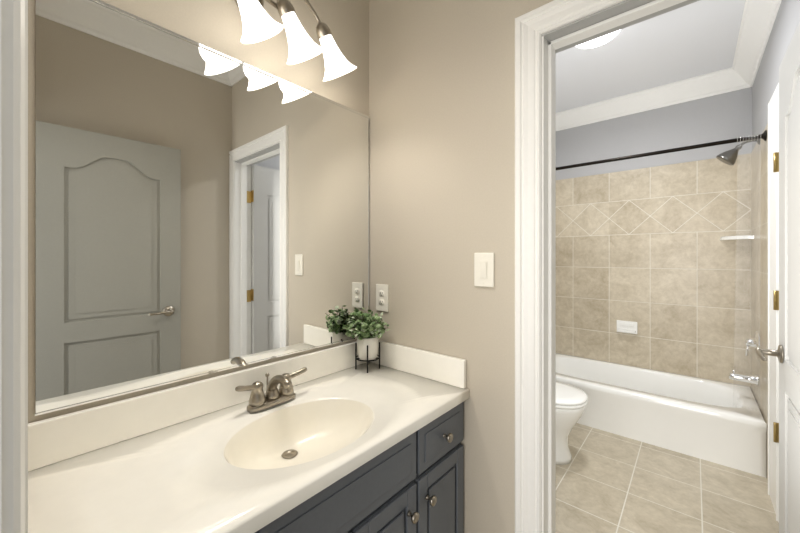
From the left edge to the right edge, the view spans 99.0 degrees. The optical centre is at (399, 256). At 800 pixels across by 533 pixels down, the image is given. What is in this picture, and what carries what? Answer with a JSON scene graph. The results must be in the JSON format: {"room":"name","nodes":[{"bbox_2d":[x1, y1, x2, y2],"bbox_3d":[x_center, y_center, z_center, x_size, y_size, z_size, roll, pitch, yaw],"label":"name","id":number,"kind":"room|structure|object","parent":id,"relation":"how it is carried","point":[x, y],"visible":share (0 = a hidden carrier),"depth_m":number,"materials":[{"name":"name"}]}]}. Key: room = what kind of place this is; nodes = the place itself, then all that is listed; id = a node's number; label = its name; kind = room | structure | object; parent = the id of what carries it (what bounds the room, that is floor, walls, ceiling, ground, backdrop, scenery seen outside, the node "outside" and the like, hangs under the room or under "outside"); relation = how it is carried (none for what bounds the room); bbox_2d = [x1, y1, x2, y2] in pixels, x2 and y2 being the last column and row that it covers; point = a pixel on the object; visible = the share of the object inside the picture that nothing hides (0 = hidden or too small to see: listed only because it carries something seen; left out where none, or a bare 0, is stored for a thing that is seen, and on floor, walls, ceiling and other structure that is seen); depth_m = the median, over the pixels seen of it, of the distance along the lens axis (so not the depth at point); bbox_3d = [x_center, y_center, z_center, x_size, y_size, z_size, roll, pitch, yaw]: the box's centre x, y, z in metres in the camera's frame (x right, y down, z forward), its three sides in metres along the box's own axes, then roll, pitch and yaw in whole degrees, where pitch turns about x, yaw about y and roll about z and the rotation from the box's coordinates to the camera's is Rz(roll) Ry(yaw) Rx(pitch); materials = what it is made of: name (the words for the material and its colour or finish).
{"room":"bathroom","nodes":[
{"label":"bathroom","id":0,"kind":"room"},
{"bbox_2d":[28,0,368,422],"bbox_3d":[-0.572,-0.059,1.196,0.100,2.760,1.312,0,0,41],"label":"wall","id":1,"kind":"structure","parent":0,"point":[216,25],"depth_m":1.15,"materials":[{"name":"beige paint"}]},
{"bbox_2d":[34,0,368,415],"bbox_3d":[-0.497,-0.145,1.199,0.008,1.028,1.076,0,0,41],"label":"mirror","id":2,"kind":"object","parent":1,"relation":"attached to","point":[201,209],"visible":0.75,"depth_m":1.00,"materials":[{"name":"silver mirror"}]},
{"bbox_2d":[235,0,356,80],"bbox_3d":[-0.403,-0.826,1.147,0.219,0.346,0.565,0,0,41],"label":"sconce","id":3,"kind":"object","parent":1,"relation":"attached to","point":[259,23],"visible":1,"depth_m":1.12,"materials":[{"name":"white glass"}]},
{"bbox_2d":[369,0,552,532],"bbox_3d":[0.426,-0.059,1.162,1.458,2.760,0.060,0,0,41],"label":"wall","id":4,"kind":"structure","parent":0,"point":[441,142],"depth_m":1.30,"materials":[{"name":"beige paint"}]},
{"bbox_2d":[376,284,388,311],"bbox_3d":[-0.082,0.186,1.554,0.076,0.122,0.008,0,0,41],"label":"electrical outlet plate","id":5,"kind":"object","parent":4,"relation":"attached to","point":[382,297],"visible":1,"depth_m":1.55,"materials":[{"name":"white plastic"}]},
{"bbox_2d":[474,253,493,286],"bbox_3d":[0.299,0.046,1.223,0.076,0.122,0.013,0,0,41],"label":"switch plate","id":6,"kind":"object","parent":4,"relation":"attached to","point":[483,269],"visible":1,"depth_m":1.22,"materials":[{"name":"white plastic"}]},
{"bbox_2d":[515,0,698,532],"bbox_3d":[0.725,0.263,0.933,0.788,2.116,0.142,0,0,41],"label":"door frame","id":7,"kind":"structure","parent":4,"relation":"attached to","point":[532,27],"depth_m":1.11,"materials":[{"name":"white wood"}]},
{"bbox_2d":[556,0,744,112],"bbox_3d":[1.322,-1.489,2.170,1.700,0.100,2.636,0,0,41],"label":"ceiling","id":8,"kind":"structure","parent":0,"point":[697,38],"depth_m":2.44,"materials":[{"name":"paint"}]},
{"bbox_2d":[575,30,619,48],"bbox_3d":[1.213,-1.387,2.121,0.326,0.104,0.326,0,0,41],"label":"dome ceiling light","id":9,"kind":"object","parent":8,"relation":"attached to","point":[600,41],"visible":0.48,"depth_m":2.13,"materials":[{"name":"white glass"}]},
{"bbox_2d":[556,87,751,179],"bbox_3d":[2.149,-0.059,3.131,1.500,2.760,0.100,0,0,41],"label":"wall","id":10,"kind":"structure","parent":0,"point":[723,116],"depth_m":2.97,"materials":[{"name":"grey paint"}]},
{"bbox_2d":[556,67,749,130],"bbox_3d":[2.078,-1.367,3.049,1.500,0.144,0.117,0,0,41],"label":"crown molding","id":11,"kind":"structure","parent":10,"relation":"attached to","point":[727,80],"depth_m":2.94,"materials":[{"name":"white wood"}]},
{"bbox_2d":[556,153,750,386],"bbox_3d":[2.114,0.266,3.091,1.500,2.110,0.006,0,0,41],"label":"tile","id":12,"kind":"structure","parent":10,"relation":"attached to","point":[650,253],"depth_m":2.97,"materials":[{"name":"beige tile"}]},
{"bbox_2d":[617,320,636,333],"bbox_3d":[2.055,0.641,3.099,0.160,0.110,0.058,0,0,41],"label":"soap dish","id":13,"kind":"object","parent":12,"relation":"attached to","point":[630,327],"visible":1,"depth_m":3.09,"materials":[{"name":"ceramic"}]},
{"bbox_2d":[720,235,753,239],"bbox_3d":[2.552,-0.144,2.594,0.175,0.026,0.175,0,0,41],"label":"corner shelf","id":14,"kind":"object","parent":10,"relation":"attached to","point":[746,237],"visible":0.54,"depth_m":2.56,"materials":[{"name":"ceramic"}]},
{"bbox_2d":[556,423,778,532],"bbox_3d":[0.887,1.371,1.665,1.700,0.100,3.968,0,0,41],"label":"floor","id":15,"kind":"structure","parent":0,"point":[607,482],"depth_m":1.91,"materials":[{"name":"tile"}]},
{"bbox_2d":[28,340,469,532],"bbox_3d":[-0.305,0.852,1.006,0.548,0.938,1.127,0,0,41],"label":"bathroom vanity","id":16,"kind":"object","parent":15,"relation":"on","point":[339,443],"visible":0.96,"depth_m":0.93,"materials":[{"name":"white stone"}]},
{"bbox_2d":[235,367,306,412],"bbox_3d":[-0.399,0.434,1.114,0.147,0.105,0.250,0,0,41],"label":"faucet","id":17,"kind":"object","parent":16,"relation":"on","point":[260,400],"visible":1,"depth_m":1.10,"materials":[{"name":"silver metal"}]},
{"bbox_2d":[343,308,390,372],"bbox_3d":[-0.140,0.355,1.454,0.166,0.264,0.185,0,0,41],"label":"plant","id":18,"kind":"object","parent":16,"relation":"on","point":[368,331],"visible":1,"depth_m":1.45,"materials":[{"name":"green plant"}]},
{"bbox_2d":[556,381,587,464],"bbox_3d":[0.932,0.920,2.357,0.645,0.802,0.490,0,0,41],"label":"toilet","id":19,"kind":"object","parent":15,"relation":"on","point":[571,402],"visible":0.23,"depth_m":2.16,"materials":[{"name":"ceramic"}]},
{"bbox_2d":[556,353,766,477],"bbox_3d":[1.865,1.153,2.801,1.484,0.335,0.754,0,0,41],"label":"bathtub","id":20,"kind":"object","parent":15,"relation":"on","point":[705,419],"visible":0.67,"depth_m":2.44,"materials":[{"name":"ceramic"}]},
{"bbox_2d":[752,0,799,150],"bbox_3d":[2.131,-0.059,1.884,0.100,2.760,2.014,0,0,41],"label":"wall","id":21,"kind":"structure","parent":0,"point":[765,83],"depth_m":1.93,"materials":[{"name":"grey paint"}]},
{"bbox_2d":[732,0,781,86],"bbox_3d":[1.833,-1.367,1.704,0.117,0.144,2.476,0,0,41],"label":"crown molding","id":22,"kind":"structure","parent":21,"relation":"attached to","point":[758,20],"depth_m":2.10,"materials":[{"name":"white wood"}]},
{"bbox_2d":[751,124,767,479],"bbox_3d":[2.380,0.266,2.255,0.006,2.110,0.915,0,0,41],"label":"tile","id":23,"kind":"structure","parent":21,"relation":"attached to","point":[761,260],"depth_m":2.23,"materials":[{"name":"beige tile"}]},
{"bbox_2d":[556,130,766,169],"bbox_3d":[1.643,-0.731,2.543,1.487,0.064,0.064,0,0,41],"label":"shower curtain rod","id":24,"kind":"object","parent":23,"relation":"attached to","point":[763,135],"visible":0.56,"depth_m":2.35,"materials":[{"name":"brown metal"}]},
{"bbox_2d":[733,133,760,409],"bbox_3d":[2.154,0.098,2.124,0.122,1.696,0.071,0,0,41],"label":"curtain liner","id":25,"kind":"object","parent":24,"relation":"hanging from","point":[747,270],"visible":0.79,"depth_m":2.12,"materials":[{"name":"white"}]},
{"bbox_2d":[716,139,759,165],"bbox_3d":[2.296,-0.714,2.324,0.211,0.174,0.116,0,0,41],"label":"shower head","id":26,"kind":"object","parent":23,"relation":"attached to","point":[728,157],"visible":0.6,"depth_m":2.31},
{"bbox_2d":[729,370,758,384],"bbox_3d":[2.371,0.830,2.358,0.142,0.080,0.068,0,0,41],"label":"tub spout","id":27,"kind":"object","parent":23,"relation":"attached to","point":[738,377],"visible":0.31,"depth_m":2.34,"materials":[{"name":"silver metal"}]},
{"bbox_2d":[745,331,759,355],"bbox_3d":[2.401,0.589,2.333,0.063,0.176,0.170,0,0,41],"label":"tub valve","id":28,"kind":"object","parent":23,"relation":"attached to","point":[757,340],"depth_m":2.31,"materials":[{"name":"silver metal"}]},
{"bbox_2d":[768,83,778,522],"bbox_3d":[1.759,0.229,1.479,0.138,2.185,1.071,0,0,41],"label":"door frame","id":29,"kind":"structure","parent":21,"relation":"attached to","point":[773,285],"depth_m":1.80,"materials":[{"name":"white wood"}]},
{"bbox_2d":[755,22,799,532],"bbox_3d":[1.204,0.304,1.028,0.144,2.018,0.640,0,0,41],"label":"door","id":30,"kind":"structure","parent":21,"relation":"in","point":[787,352],"depth_m":1.14,"materials":[{"name":"white wood"}]},
{"bbox_3d":[-0.105,-1.081,0.007,0.796,0.715,0.120,0,0,41],"label":"wall","id":31,"kind":"structure","parent":0,"visible":0},
{"bbox_2d":[0,0,27,532],"bbox_3d":[-0.118,0.263,0.030,0.888,2.116,0.142,0,0,41],"label":"door frame","id":32,"kind":"structure","parent":31,"relation":"attached to","point":[14,266],"depth_m":0.31,"materials":[{"name":"white wood"}]}
]}

